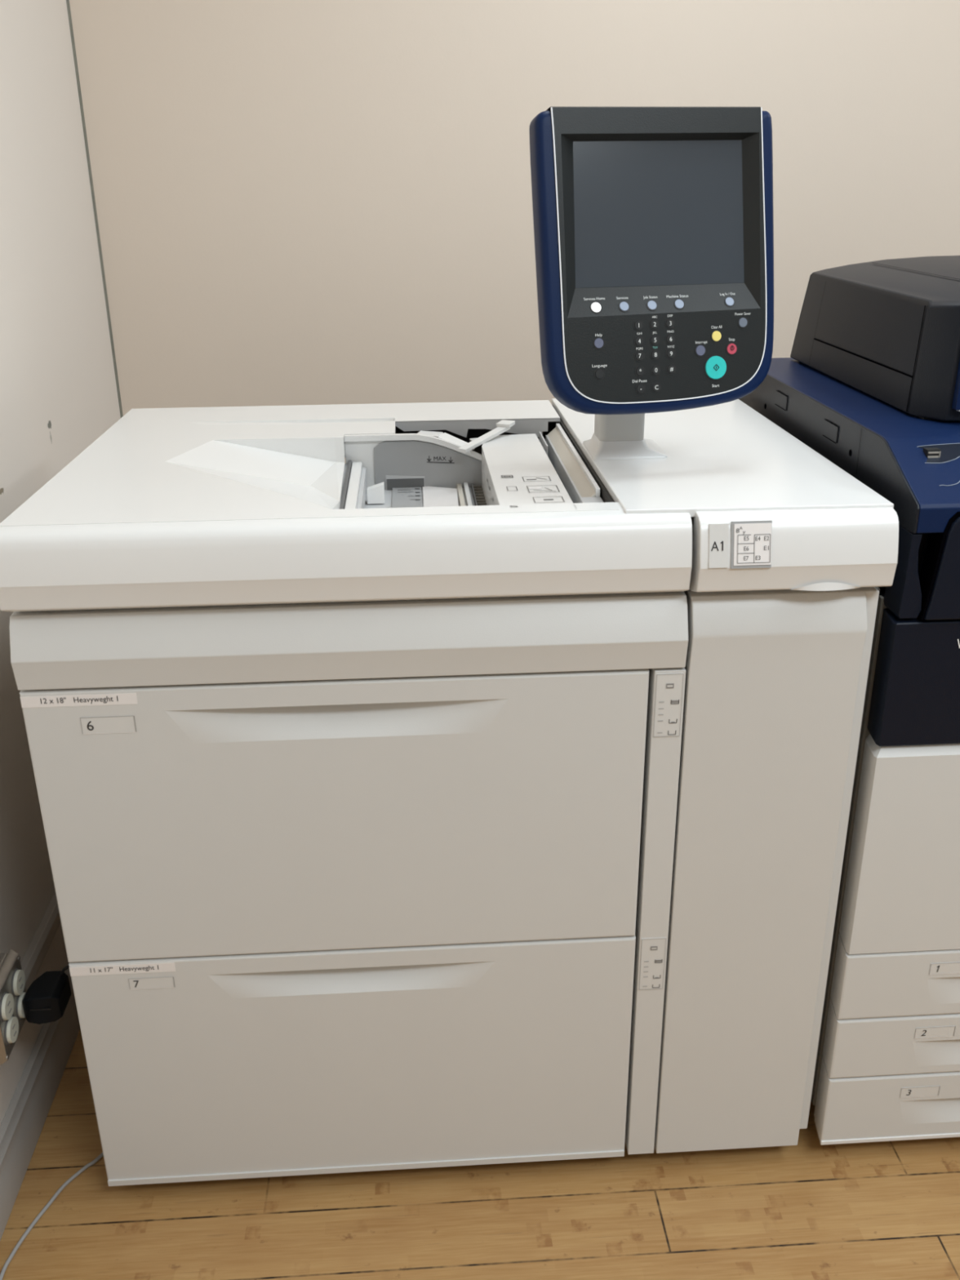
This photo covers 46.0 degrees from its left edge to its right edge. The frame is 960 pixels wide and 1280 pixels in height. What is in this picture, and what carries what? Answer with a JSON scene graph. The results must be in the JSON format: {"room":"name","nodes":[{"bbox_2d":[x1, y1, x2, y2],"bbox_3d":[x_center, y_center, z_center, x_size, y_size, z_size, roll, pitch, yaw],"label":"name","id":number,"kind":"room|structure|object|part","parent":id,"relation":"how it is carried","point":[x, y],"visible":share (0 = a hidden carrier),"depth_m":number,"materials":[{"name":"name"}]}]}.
{"room":"copy room","nodes":[
{"label":"copy room","id":0,"kind":"room"},
{"bbox_2d":[0,0,120,1125],"bbox_3d":[-0.650,0.150,-0.219,0.100,2.600,5.550,-2,23,-3],"label":"wall","id":1,"kind":"structure","parent":0,"point":[59,393],"depth_m":1.87,"materials":[{"name":"grey paint"}]},
{"bbox_2d":[0,949,26,1065],"bbox_3d":[-0.659,0.501,1.544,0.056,0.107,0.110,-2,23,-3],"label":"outlet box","id":2,"kind":"object","parent":1,"relation":"attached to","point":[12,977],"visible":0.81,"depth_m":1.53,"materials":[{"name":"metal"}]},
{"bbox_2d":[0,991,13,1022],"bbox_3d":[-0.633,0.491,1.514,0.008,0.038,0.038,-2,23,-3],"label":"receptacle","id":3,"kind":"object","parent":2,"relation":"attached to","point":[6,998],"depth_m":1.51,"materials":[{"name":"grey plastic"}]},
{"bbox_2d":[4,1014,18,1044],"bbox_3d":[-0.633,0.527,1.529,0.008,0.038,0.038,-2,23,-3],"label":"receptacle","id":4,"kind":"object","parent":2,"relation":"attached to","point":[11,1022],"depth_m":1.52,"materials":[{"name":"grey plastic"}]},
{"bbox_2d":[11,968,25,997],"bbox_3d":[-0.637,0.473,1.559,0.008,0.038,0.038,-2,23,-3],"label":"receptacle","id":5,"kind":"object","parent":2,"relation":"attached to","point":[18,977],"depth_m":1.55,"materials":[{"name":"grey plastic"}]},
{"bbox_2d":[16,991,26,1019],"bbox_3d":[-0.636,0.509,1.574,0.008,0.038,0.038,-2,23,-3],"label":"receptacle","id":6,"kind":"object","parent":2,"relation":"attached to","point":[20,1015],"depth_m":1.56,"materials":[{"name":"grey plastic"}]},
{"bbox_2d":[22,965,71,1024],"bbox_3d":[-0.608,0.555,1.781,0.070,0.316,0.377,-2,23,-3],"label":"power adapter","id":7,"kind":"object","parent":2,"relation":"attached to","point":[46,1000],"visible":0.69,"depth_m":1.57,"materials":[{"name":"black plastic"}]},
{"bbox_3d":[-0.589,0.545,1.804,0.028,0.316,0.328,-2,23,-3],"label":"cord","id":8,"kind":"part","parent":7,"relation":"part of","materials":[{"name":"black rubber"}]},
{"bbox_2d":[0,964,79,1240],"bbox_3d":[-0.577,1.323,0.217,0.019,0.098,5.450,-2,23,-3],"label":"baseboard","id":9,"kind":"structure","parent":1,"relation":"attached to","point":[23,1122],"depth_m":1.70,"materials":[{"name":"white wood"}]},
{"bbox_2d":[20,891,61,991],"bbox_3d":[-0.716,0.336,2.130,0.018,0.035,1.148,-2,23,-3],"label":"trim","id":10,"kind":"structure","parent":1,"relation":"attached to","point":[33,957],"depth_m":1.77,"materials":[{"name":"white wood"}]},
{"bbox_2d":[66,0,123,417],"bbox_3d":[-0.769,-0.918,2.229,0.004,2.500,0.004,-2,23,-3],"label":"trim","id":11,"kind":"structure","parent":1,"relation":"attached to","point":[67,1],"depth_m":2.25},
{"bbox_2d":[0,1028,959,1279],"bbox_3d":[1.735,1.297,0.420,4.857,0.050,5.550,-2,23,-3],"label":"floor","id":12,"kind":"structure","parent":0,"point":[808,1210],"depth_m":1.58,"materials":[{"name":"brown wood"}]},
{"bbox_2d":[0,1151,103,1279],"bbox_3d":[-0.573,0.804,1.590,0.107,0.005,0.653,2,23,7],"label":"cable","id":13,"kind":"object","parent":12,"relation":"on","point":[65,1184],"visible":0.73,"depth_m":1.59,"materials":[{"name":"white plastic"}]},
{"bbox_2d":[0,398,898,1186],"bbox_3d":[-0.046,0.195,1.754,1.009,0.994,0.724,-2,23,-3],"label":"printer","id":14,"kind":"object","parent":12,"relation":"on","point":[473,786],"visible":1,"depth_m":1.41,"materials":[{"name":"white plastic"}]},
{"bbox_3d":[-0.164,0.219,1.407,0.732,0.380,0.034,-2,23,-3],"label":"drawer","id":15,"kind":"part","parent":14,"relation":"part of","materials":[{"name":"white plastic"}]},
{"bbox_3d":[-0.160,0.574,1.552,0.733,0.380,0.036,-2,23,-3],"label":"drawer","id":16,"kind":"part","parent":14,"relation":"part of","materials":[{"name":"white plastic"}]},
{"bbox_3d":[-0.167,-0.174,1.505,0.020,0.034,0.395,-2,23,-3],"label":"slide rail","id":17,"kind":"part","parent":14,"relation":"part of","materials":[{"name":"white plastic"}]},
{"bbox_3d":[-0.105,-0.200,1.632,0.044,0.004,0.162,-2,23,-3],"label":"size scale plate","id":18,"kind":"part","parent":14,"relation":"part of","materials":[{"name":"grey plastic"}]},
{"bbox_3d":[-0.058,-0.209,1.653,0.051,0.004,0.122,-2,23,-3],"label":"lift plate","id":19,"kind":"part","parent":14,"relation":"part of","materials":[{"name":"paper"}]},
{"bbox_3d":[-0.038,-0.303,1.722,0.121,0.022,0.071,-2,23,-3],"label":"feed arm","id":20,"kind":"part","parent":14,"relation":"part of","materials":[{"name":"white plastic"}]},
{"bbox_3d":[-0.003,-0.330,1.770,0.258,0.030,0.004,-2,23,-3],"label":"drop panel","id":21,"kind":"part","parent":14,"relation":"part of","materials":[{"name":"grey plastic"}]},
{"bbox_3d":[0.012,-0.305,1.700,0.025,0.028,0.133,13,26,29],"label":"release lever","id":22,"kind":"part","parent":14,"relation":"part of","materials":[{"name":"white plastic"}]},
{"bbox_2d":[528,106,773,460],"bbox_3d":[0.199,-0.437,1.423,0.299,0.423,0.213,-6,23,-13],"label":"control panel","id":23,"kind":"object","parent":14,"relation":"on","point":[654,230],"visible":1,"depth_m":1.35,"materials":[{"name":"blue plastic"}]},
{"bbox_3d":[0.187,-0.355,1.500,0.060,0.178,0.060,-2,23,-3],"label":"post","id":24,"kind":"part","parent":23,"relation":"part of","materials":[{"name":"grey plastic"}]},
{"bbox_3d":[0.229,0.431,1.503,0.033,0.084,0.002,-2,23,-3],"label":"indicator panel","id":25,"kind":"part","parent":14,"relation":"part of","materials":[{"name":"white plastic"}]},
{"bbox_3d":[0.226,0.079,1.357,0.033,0.084,0.002,-2,23,-3],"label":"indicator panel","id":26,"kind":"part","parent":14,"relation":"part of","materials":[{"name":"white plastic"}]},
{"bbox_3d":[0.354,0.338,1.491,0.208,0.853,0.048,-2,23,-3],"label":"transport door","id":27,"kind":"part","parent":14,"relation":"part of","materials":[{"name":"white plastic"}]},
{"bbox_2d":[738,255,959,1145],"bbox_3d":[0.926,0.047,1.801,0.937,1.216,0.766,-2,23,-3],"label":"printer","id":28,"kind":"object","parent":12,"relation":"on","point":[869,381],"visible":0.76,"depth_m":1.50,"materials":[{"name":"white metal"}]},
{"bbox_3d":[0.487,0.311,1.541,0.011,0.816,0.034,-12,25,-26],"label":"edge rail","id":29,"kind":"part","parent":28,"relation":"part of","materials":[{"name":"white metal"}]},
{"bbox_3d":[0.934,0.183,1.867,0.922,0.805,0.670,-2,23,-3],"label":"frame","id":30,"kind":"part","parent":28,"relation":"part of","materials":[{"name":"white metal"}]},
{"bbox_3d":[0.957,0.653,1.672,0.928,0.114,0.050,-2,23,-3],"label":"drawer","id":31,"kind":"part","parent":28,"relation":"part of","materials":[{"name":"white plastic"}]},
{"bbox_3d":[0.956,0.550,1.630,0.928,0.102,0.050,-2,23,-3],"label":"drawer","id":32,"kind":"part","parent":28,"relation":"part of","materials":[{"name":"white plastic"}]},
{"bbox_3d":[0.955,0.451,1.589,0.928,0.108,0.050,-2,23,-3],"label":"drawer","id":33,"kind":"part","parent":28,"relation":"part of","materials":[{"name":"white plastic"}]},
{"bbox_3d":[0.954,0.255,1.508,0.928,0.312,0.050,-2,23,-3],"label":"door","id":34,"kind":"part","parent":28,"relation":"part of","materials":[{"name":"white plastic"}]},
{"bbox_3d":[0.583,-0.224,1.351,0.115,0.015,0.034,-2,23,-3],"label":"usb panel","id":35,"kind":"part","parent":28,"relation":"part of","materials":[{"name":"blue plastic"}]},
{"bbox_3d":[0.968,-0.105,1.353,0.894,0.128,0.051,-2,23,-3],"label":"bypass door","id":36,"kind":"part","parent":28,"relation":"part of","materials":[{"name":"black plastic"}]},
{"bbox_2d":[69,0,959,463],"bbox_3d":[1.600,-0.968,2.429,4.757,2.600,0.100,-2,23,-3],"label":"wall","id":37,"kind":"structure","parent":0,"point":[298,202],"depth_m":2.26,"materials":[{"name":"beige paint"}]}
]}

